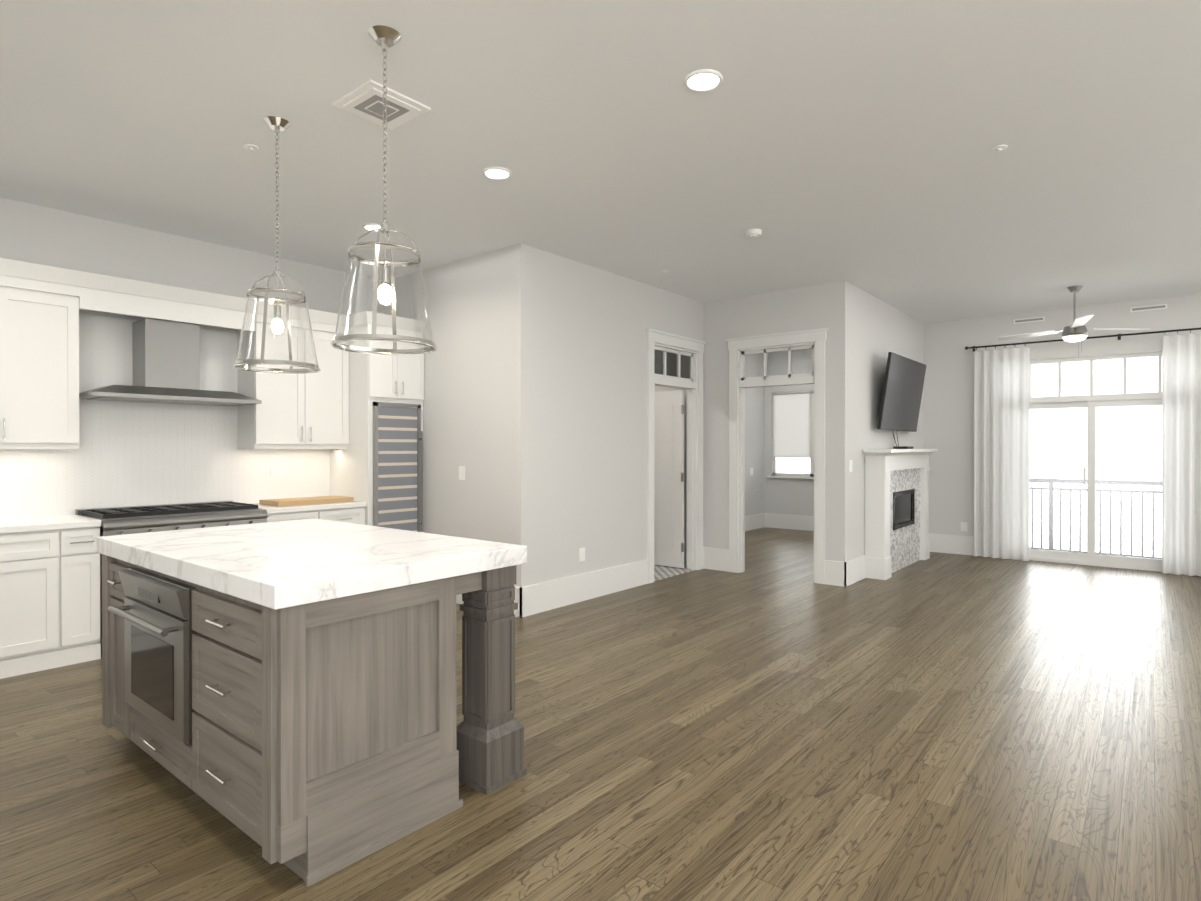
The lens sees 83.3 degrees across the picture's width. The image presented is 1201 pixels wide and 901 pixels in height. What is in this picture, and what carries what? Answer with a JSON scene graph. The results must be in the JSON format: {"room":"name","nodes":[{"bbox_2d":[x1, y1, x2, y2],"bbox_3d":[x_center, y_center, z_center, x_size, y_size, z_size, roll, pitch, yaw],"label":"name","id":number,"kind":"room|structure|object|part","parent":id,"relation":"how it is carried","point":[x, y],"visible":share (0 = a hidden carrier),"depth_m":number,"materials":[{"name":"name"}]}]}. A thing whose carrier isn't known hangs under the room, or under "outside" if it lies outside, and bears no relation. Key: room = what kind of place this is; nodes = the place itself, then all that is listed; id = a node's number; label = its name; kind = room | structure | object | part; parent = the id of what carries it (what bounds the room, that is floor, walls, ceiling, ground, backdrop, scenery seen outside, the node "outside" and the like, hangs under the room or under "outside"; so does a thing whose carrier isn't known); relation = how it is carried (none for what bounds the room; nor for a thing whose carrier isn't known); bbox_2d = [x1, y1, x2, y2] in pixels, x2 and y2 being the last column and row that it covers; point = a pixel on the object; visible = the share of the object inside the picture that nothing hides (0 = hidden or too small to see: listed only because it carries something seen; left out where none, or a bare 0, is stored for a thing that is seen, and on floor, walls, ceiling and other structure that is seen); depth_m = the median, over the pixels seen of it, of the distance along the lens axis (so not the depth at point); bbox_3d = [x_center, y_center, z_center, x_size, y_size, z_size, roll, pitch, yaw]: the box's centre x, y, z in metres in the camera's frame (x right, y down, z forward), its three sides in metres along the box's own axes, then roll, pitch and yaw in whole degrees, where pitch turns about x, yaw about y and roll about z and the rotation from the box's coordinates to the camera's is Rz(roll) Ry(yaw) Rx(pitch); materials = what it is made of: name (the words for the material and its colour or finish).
{"room":"living room","nodes":[
{"label":"living room","id":0,"kind":"room"},
{"bbox_2d":[0,197,383,332],"bbox_3d":[-3.187,-0.164,5.579,0.120,3.050,9.140,0,0,39],"label":"wall","id":1,"kind":"structure","parent":0,"point":[36,234],"depth_m":5.19,"materials":[{"name":"white paint"}]},
{"bbox_2d":[0,274,83,449],"bbox_3d":[-3.925,-0.555,4.296,0.344,1.090,0.918,0,0,39],"label":"upper cabinet","id":2,"kind":"object","parent":1,"relation":"attached to","point":[42,324],"depth_m":4.39,"materials":[{"name":"white paint"}]},
{"bbox_2d":[0,313,329,518],"bbox_3d":[-4.223,-0.259,4.197,0.008,1.430,5.390,0,0,39],"label":"backsplash","id":3,"kind":"structure","parent":1,"relation":"attached to","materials":[{"name":"white tile"}]},
{"bbox_2d":[270,467,283,474],"bbox_3d":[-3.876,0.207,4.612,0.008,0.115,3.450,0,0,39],"label":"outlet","id":4,"kind":"structure","parent":3,"relation":"attached to","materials":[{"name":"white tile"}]},
{"bbox_2d":[128,314,203,393],"bbox_3d":[-3.292,-0.708,5.120,0.284,0.500,0.360,0,0,39],"label":"hood chimney","id":5,"kind":"object","parent":1,"relation":"attached to","point":[165,357],"depth_m":5.02,"materials":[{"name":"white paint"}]},
{"bbox_2d":[79,318,261,405],"bbox_3d":[-3.210,-0.659,5.054,0.494,0.596,1.100,0,0,39],"label":"hood","id":6,"kind":"object","parent":5,"relation":"attached to","point":[124,362],"depth_m":5.02,"materials":[{"name":"silver metal"}]},
{"bbox_2d":[236,310,347,449],"bbox_3d":[-2.649,-0.560,5.861,0.344,1.090,0.820,0,0,39],"label":"upper cabinet","id":7,"kind":"object","parent":1,"relation":"attached to","point":[275,411],"depth_m":5.68,"materials":[{"name":"white paint"}]},
{"bbox_2d":[384,243,530,586],"bbox_3d":[-1.368,-0.167,6.173,1.950,3.050,0.120,0,0,39],"label":"wall","id":8,"kind":"structure","parent":0,"point":[477,399],"depth_m":5.84,"materials":[{"name":"white paint"}]},
{"bbox_2d":[459,466,464,479],"bbox_3d":[-1.225,0.199,5.977,0.080,0.120,0.005,0,0,39],"label":"switch plate","id":9,"kind":"object","parent":8,"relation":"attached to","point":[461,468],"depth_m":5.97,"materials":[{"name":"white plastic"}]},
{"bbox_2d":[456,586,519,617],"bbox_3d":[-1.159,1.237,5.920,1.280,0.244,0.016,0,0,39],"label":"baseboard","id":10,"kind":"structure","parent":8,"relation":"attached to","point":[517,589],"depth_m":5.53,"materials":[{"name":"white paint"}]},
{"bbox_2d":[0,527,1200,900],"bbox_3d":[1.577,1.415,4.410,8.990,0.100,13.340,0,0,39],"label":"floor","id":11,"kind":"structure","parent":0,"point":[772,721],"depth_m":2.97,"materials":[{"name":"brown wood"}]},
{"bbox_2d":[0,514,75,678],"bbox_3d":[-3.900,0.914,4.090,0.650,0.905,0.993,0,0,39],"label":"base cabinet","id":12,"kind":"object","parent":11,"relation":"on","point":[38,551],"depth_m":4.17,"materials":[{"name":"white paint"}]},
{"bbox_2d":[56,514,107,663],"bbox_3d":[-3.575,0.912,4.488,0.650,0.905,0.280,0,0,39],"label":"base cabinet","id":13,"kind":"object","parent":11,"relation":"on","point":[88,562],"depth_m":4.37,"materials":[{"name":"white paint"}]},
{"bbox_2d":[80,502,251,517],"bbox_3d":[-3.167,0.440,5.016,0.514,0.035,1.010,0,0,39],"label":"cooktop","id":14,"kind":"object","parent":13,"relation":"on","point":[185,507],"depth_m":4.93,"materials":[{"name":"black metal"}]},
{"bbox_2d":[92,502,279,535],"bbox_3d":[-3.152,0.910,5.008,0.650,0.905,1.171,0,0,39],"label":"base cabinet","id":15,"kind":"object","parent":11,"relation":"on","point":[139,523],"depth_m":4.80,"materials":[{"name":"silver metal"}]},
{"bbox_2d":[75,501,267,653],"bbox_3d":[-3.131,0.890,4.989,0.706,0.945,1.050,0,0,39],"label":"range","id":16,"kind":"object","parent":15,"relation":"in","point":[152,516],"depth_m":4.80,"materials":[{"name":"silver metal"}]},
{"bbox_2d":[248,498,367,524],"bbox_3d":[-2.546,0.908,5.751,0.650,0.905,0.869,0,0,39],"label":"base cabinet","id":17,"kind":"object","parent":11,"relation":"on","point":[347,510],"depth_m":5.65,"materials":[{"name":"white paint"}]},
{"bbox_2d":[97,550,526,886],"bbox_3d":[-1.359,0.926,2.983,1.775,0.888,1.135,0,0,39],"label":"kitchen island","id":18,"kind":"object","parent":11,"relation":"on","point":[281,692],"depth_m":2.40,"materials":[{"name":"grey wood"}]},
{"bbox_2d":[97,518,526,605],"bbox_3d":[-1.338,0.483,3.023,1.780,0.155,1.070,0,0,39],"label":"island countertop","id":19,"kind":"structure","parent":18,"relation":"on","point":[275,563],"depth_m":2.66,"materials":[{"name":"white stone"}]},
{"bbox_2d":[328,311,425,531],"bbox_3d":[-2.081,0.078,6.300,0.674,2.560,0.574,0,0,39],"label":"tall cabinet","id":20,"kind":"object","parent":11,"relation":"on","point":[381,466],"depth_m":6.05,"materials":[{"name":"white paint"}]},
{"bbox_2d":[654,565,693,580],"bbox_3d":[-0.454,1.352,7.304,1.945,0.004,2.780,0,0,39],"label":"tiles","id":21,"kind":"structure","parent":11,"relation":"on","point":[661,572],"depth_m":7.54,"materials":[{"name":"grey tile"}]},
{"bbox_2d":[863,449,937,579],"bbox_3d":[3.502,0.668,7.806,0.290,1.370,1.970,0,0,39],"label":"fireplace","id":22,"kind":"object","parent":11,"relation":"on","point":[896,509],"visible":0.98,"depth_m":7.49,"materials":[{"name":"white paint"}]},
{"bbox_2d":[893,431,912,448],"bbox_3d":[3.526,-0.164,7.884,0.164,0.290,0.284,0,0,39],"label":"cable box","id":23,"kind":"object","parent":22,"relation":"on","point":[902,447],"visible":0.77,"depth_m":7.81,"materials":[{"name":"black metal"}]},
{"bbox_2d":[0,0,1200,322],"bbox_3d":[1.577,-1.735,4.399,8.990,0.100,13.340,0,0,39],"label":"ceiling","id":24,"kind":"structure","parent":0,"point":[818,142],"depth_m":3.63,"materials":[{"name":"white paint"}]},
{"bbox_2d":[243,144,258,150],"bbox_3d":[-1.934,-1.672,3.739,0.075,0.019,0.075,0,0,27],"label":"sprinkler head","id":25,"kind":"object","parent":24,"relation":"attached to","point":[251,147],"depth_m":3.73},
{"bbox_2d":[232,116,320,373],"bbox_3d":[-1.657,-1.049,3.464,0.412,1.265,0.412,0,0,39],"label":"pendant light","id":26,"kind":"object","parent":24,"relation":"hanging from","point":[277,124],"visible":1,"depth_m":3.46,"materials":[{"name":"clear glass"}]},
{"bbox_3d":[-1.657,-0.612,3.466,0.394,0.380,0.394,0,0,39],"label":"glass","id":27,"kind":"part","parent":26,"relation":"part of","materials":[{"name":"clear glass"}]},
{"bbox_3d":[-1.657,-0.637,3.466,0.056,0.081,0.056,0,0,39],"label":"bulb","id":28,"kind":"part","parent":26,"relation":"part of","materials":[{"name":"white glass"}]},
{"bbox_2d":[363,223,379,231],"bbox_3d":[-1.703,-1.684,5.099,0.176,0.017,0.176,0,0,39],"label":"recessed light","id":29,"kind":"object","parent":24,"relation":"in","point":[368,226],"visible":0.65,"depth_m":5.07,"materials":[{"name":"white plastic"}]},
{"bbox_2d":[332,79,430,129],"bbox_3d":[-1.064,-1.669,3.288,0.330,0.023,0.330,0,0,39],"label":"ceiling vent","id":30,"kind":"object","parent":24,"relation":"in","point":[365,100],"visible":0.9,"depth_m":3.26,"materials":[{"name":"white plastic"}]},
{"bbox_2d":[331,25,436,354],"bbox_3d":[-0.872,-1.046,2.734,0.412,1.265,0.412,0,0,39],"label":"pendant light","id":31,"kind":"object","parent":24,"relation":"hanging from","point":[385,38],"visible":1,"depth_m":2.73,"materials":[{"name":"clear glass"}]},
{"bbox_3d":[-0.872,-0.609,2.736,0.394,0.380,0.394,0,0,39],"label":"glass","id":32,"kind":"part","parent":31,"relation":"part of","materials":[{"name":"clear glass"}]},
{"bbox_3d":[-0.872,-0.634,2.736,0.056,0.081,0.056,0,0,39],"label":"bulb","id":33,"kind":"part","parent":31,"relation":"part of","materials":[{"name":"white glass"}]},
{"bbox_2d":[482,167,511,179],"bbox_3d":[-0.627,-1.680,4.093,0.176,0.017,0.176,0,0,39],"label":"recessed light","id":34,"kind":"object","parent":24,"relation":"in","point":[497,173],"visible":1,"depth_m":4.09,"materials":[{"name":"white plastic"}]},
{"bbox_2d":[684,69,722,91],"bbox_3d":[0.466,-1.676,3.060,0.176,0.017,0.176,0,0,39],"label":"recessed light","id":35,"kind":"object","parent":24,"relation":"in","point":[703,80],"visible":1,"depth_m":3.06,"materials":[{"name":"white plastic"}]},
{"bbox_2d":[745,229,761,237],"bbox_3d":[1.179,-1.665,5.201,0.130,0.044,0.130,0,0,39],"label":"smoke detector","id":36,"kind":"object","parent":24,"relation":"attached to","point":[752,233],"visible":1,"depth_m":5.17,"materials":[{"name":"white plastic"}]},
{"bbox_2d":[992,144,1007,151],"bbox_3d":[2.215,-1.672,3.750,0.075,0.019,0.075,0,0,27],"label":"sprinkler head","id":37,"kind":"object","parent":24,"relation":"attached to","point":[997,148],"depth_m":3.74},
{"bbox_2d":[998,285,1093,357],"bbox_3d":[4.790,-1.329,6.943,1.345,0.729,1.297,0,0,39],"label":"ceiling fan","id":38,"kind":"object","parent":24,"relation":"hanging from","point":[1076,331],"visible":1,"depth_m":6.97,"materials":[{"name":"silver metal"}]},
{"bbox_3d":[4.913,-1.151,6.998,0.210,0.058,0.210,0,0,39],"label":"lamp shade","id":39,"kind":"part","parent":38,"relation":"part of","materials":[{"name":"white glass"}]},
{"bbox_2d":[531,247,703,584],"bbox_3d":[0.257,-0.169,6.719,0.120,3.050,2.780,0,0,39],"label":"wall","id":40,"kind":"structure","parent":0,"point":[590,325],"depth_m":6.19,"materials":[{"name":"white paint"}]},
{"bbox_2d":[579,547,584,561],"bbox_3d":[-0.167,0.939,6.102,0.005,0.120,0.080,0,0,39],"label":"switch plate","id":41,"kind":"object","parent":40,"relation":"attached to","point":[581,550],"depth_m":6.10,"materials":[{"name":"white plastic"}]},
{"bbox_2d":[520,560,647,617],"bbox_3d":[-0.087,1.236,6.194,0.016,0.244,1.796,0,0,39],"label":"baseboard","id":42,"kind":"structure","parent":40,"relation":"attached to","point":[543,596],"depth_m":6.07,"materials":[{"name":"white paint"}]},
{"bbox_2d":[654,390,683,567],"bbox_3d":[0.609,0.326,7.940,0.845,2.028,0.095,0,0,39],"label":"door leaf","id":43,"kind":"structure","parent":40,"relation":"in","point":[669,478],"depth_m":7.80,"materials":[{"name":"white paint"}]},
{"bbox_2d":[645,328,705,583],"bbox_3d":[0.769,0.058,7.348,0.208,2.592,1.140,0,0,39],"label":"door frame","id":44,"kind":"structure","parent":40,"relation":"attached to","point":[674,361],"depth_m":7.58,"materials":[{"name":"white paint"}]},
{"bbox_2d":[654,281,848,565],"bbox_3d":[1.092,-0.173,7.909,3.570,3.050,0.120,0,0,39],"label":"wall","id":45,"kind":"structure","parent":0,"point":[826,305],"depth_m":7.20,"materials":[{"name":"white paint"}]},
{"bbox_2d":[703,547,728,571],"bbox_3d":[1.308,1.231,7.648,0.340,0.244,0.020,0,0,39],"label":"baseboard","id":46,"kind":"structure","parent":45,"relation":"attached to","point":[713,558],"depth_m":7.65,"materials":[{"name":"white paint"}]},
{"bbox_2d":[726,328,827,583],"bbox_3d":[1.902,0.059,7.250,1.140,2.592,0.208,0,0,39],"label":"door frame","id":47,"kind":"structure","parent":45,"relation":"attached to","point":[740,349],"depth_m":7.27,"materials":[{"name":"white paint"}]},
{"bbox_2d":[832,561,839,584],"bbox_3d":[3.703,1.228,8.495,0.016,0.244,4.080,0,0,39],"label":"baseboard","id":48,"kind":"structure","parent":45,"relation":"attached to","point":[835,564],"depth_m":6.78,"materials":[{"name":"white paint"}]},
{"bbox_2d":[849,460,851,471],"bbox_3d":[2.542,0.156,6.857,0.009,0.120,0.080,0,0,39],"label":"switch plate","id":49,"kind":"object","parent":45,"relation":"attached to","point":[850,461],"depth_m":6.84,"materials":[{"name":"white plastic"}]},
{"bbox_2d":[840,555,865,586],"bbox_3d":[2.627,1.234,6.959,0.016,0.244,0.611,0,0,39],"label":"baseboard","id":50,"kind":"structure","parent":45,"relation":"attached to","point":[852,571],"depth_m":6.87,"materials":[{"name":"white paint"}]},
{"bbox_2d":[745,353,764,515],"bbox_3d":[1.569,-0.181,10.307,0.120,3.050,4.200,0,0,39],"label":"wall","id":51,"kind":"structure","parent":0,"point":[755,447],"depth_m":11.53,"materials":[{"name":"white paint"}]},
{"bbox_2d":[745,513,763,530],"bbox_3d":[1.584,1.222,10.223,0.016,0.244,4.080,0,0,39],"label":"baseboard","id":52,"kind":"structure","parent":51,"relation":"attached to","point":[756,521],"depth_m":11.48,"materials":[{"name":"white paint"}]},
{"bbox_2d":[765,349,813,515],"bbox_3d":[3.970,-0.184,10.982,2.750,3.050,0.120,0,0,39],"label":"wall","id":53,"kind":"structure","parent":0,"point":[790,496],"depth_m":11.57,"materials":[{"name":"white paint"}]},
{"bbox_2d":[764,513,813,530],"bbox_3d":[3.927,1.219,10.934,2.670,0.244,0.016,0,0,39],"label":"baseboard","id":54,"kind":"structure","parent":53,"relation":"attached to","point":[783,521],"depth_m":11.50,"materials":[{"name":"white paint"}]},
{"bbox_2d":[768,390,813,478],"bbox_3d":[3.527,-0.270,11.284,1.520,1.480,0.130,0,0,39],"label":"bedroom window","id":55,"kind":"structure","parent":53,"relation":"in","point":[801,475],"depth_m":11.53,"materials":[{"name":"white paint"}]},
{"bbox_2d":[772,390,813,456],"bbox_3d":[3.518,-0.445,11.272,1.380,1.120,0.048,0,0,39],"label":"roller shade","id":56,"kind":"object","parent":55,"relation":"attached to","point":[793,423],"visible":0.48,"depth_m":11.46,"materials":[{"name":"white fabric"}]},
{"bbox_2d":[849,283,923,559],"bbox_3d":[3.794,-0.175,8.494,0.120,3.050,4.200,0,0,39],"label":"wall","id":57,"kind":"structure","parent":0,"point":[879,329],"depth_m":7.29,"materials":[{"name":"white paint"}]},
{"bbox_2d":[924,294,1200,535],"bbox_3d":[6.379,-0.171,7.471,5.180,3.050,0.120,0,0,39],"label":"wall","id":58,"kind":"structure","parent":0,"point":[949,400],"depth_m":8.71,"materials":[{"name":"white paint"}]},
{"bbox_2d":[929,533,973,555],"bbox_3d":[4.646,1.227,8.800,0.820,0.244,0.016,0,0,39],"label":"baseboard","id":59,"kind":"structure","parent":58,"relation":"attached to","point":[941,543],"depth_m":8.83,"materials":[{"name":"white paint"}]},
{"bbox_2d":[961,522,967,531],"bbox_3d":[4.711,0.989,8.752,0.080,0.120,0.005,0,0,39],"label":"switch plate","id":60,"kind":"object","parent":58,"relation":"attached to","point":[964,526],"depth_m":8.75,"materials":[{"name":"white plastic"}]},
{"bbox_2d":[1014,317,1044,323],"bbox_3d":[5.260,-1.599,8.293,0.320,0.050,0.009,0,0,39],"label":"air vent","id":61,"kind":"object","parent":58,"relation":"in","point":[1035,319],"depth_m":8.29,"materials":[{"name":"white plastic"}]},
{"bbox_2d":[965,327,1200,351],"bbox_3d":[5.868,-1.301,7.703,3.052,0.072,0.156,0,0,39],"label":"curtain rod","id":62,"kind":"object","parent":58,"relation":"attached to","point":[1014,344],"visible":1,"depth_m":7.74,"materials":[{"name":"black metal"}]},
{"bbox_2d":[974,348,1029,560],"bbox_3d":[4.966,0.044,8.374,0.590,2.588,0.087,0,0,39],"label":"curtain","id":63,"kind":"object","parent":62,"relation":"hanging from","point":[1001,441],"visible":1,"depth_m":8.35,"materials":[{"name":"white fabric"}]},
{"bbox_2d":[1162,334,1200,576],"bbox_3d":[6.492,0.049,7.128,0.870,2.588,0.091,0,0,39],"label":"curtain","id":64,"kind":"object","parent":62,"relation":"hanging from","point":[1181,457],"visible":1,"depth_m":7.30,"materials":[{"name":"white fabric"}]},
{"bbox_2d":[1029,352,1162,571],"bbox_3d":[5.779,0.124,7.954,1.952,2.456,0.100,0,0,39],"label":"door","id":65,"kind":"structure","parent":58,"relation":"in","point":[1091,402],"depth_m":7.93,"materials":[{"name":"white paint"}]},
{"bbox_2d":[1030,351,1162,360],"bbox_3d":[5.755,-1.106,7.921,1.960,0.004,0.035,0,0,39],"label":"trim","id":66,"kind":"structure","parent":58,"relation":"attached to","point":[1098,355],"depth_m":7.86,"materials":[{"name":"white paint"}]},
{"bbox_2d":[1130,304,1166,311],"bbox_3d":[6.144,-1.597,7.573,0.320,0.050,0.009,0,0,39],"label":"air vent","id":67,"kind":"object","parent":58,"relation":"in","point":[1132,309],"depth_m":7.57,"materials":[{"name":"white plastic"}]},
{"label":"outside","id":68,"kind":"structure","parent":0,"visible":0},
{"bbox_2d":[776,356,1162,556],"bbox_3d":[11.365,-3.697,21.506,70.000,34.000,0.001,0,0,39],"label":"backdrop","id":69,"kind":"structure","parent":68,"point":[1106,429],"depth_m":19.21,"materials":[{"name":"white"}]},
{"bbox_3d":[3.414,-0.698,7.872,0.066,0.300,0.400,0,0,39],"label":"mount","id":70,"kind":"object","parent":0,"visible":0},
{"bbox_2d":[877,352,925,431],"bbox_3d":[3.483,-0.644,7.816,0.077,0.830,1.450,10,7,39],"label":"wall-mounted tv","id":71,"kind":"object","parent":70,"relation":"attached to","point":[902,393],"visible":1,"depth_m":7.68,"materials":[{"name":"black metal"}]},
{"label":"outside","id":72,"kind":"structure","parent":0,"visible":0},
{"bbox_3d":[6.403,1.520,8.457,3.980,0.100,1.430,0,0,39],"label":"floor","id":73,"kind":"structure","parent":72,"visible":0},
{"bbox_2d":[1029,478,1161,558],"bbox_3d":[6.817,0.931,8.950,3.915,1.075,0.056,0,0,39],"label":"balcony railing","id":74,"kind":"object","parent":73,"relation":"on","point":[1051,481],"depth_m":9.03,"materials":[{"name":"grey metal"}]}
]}

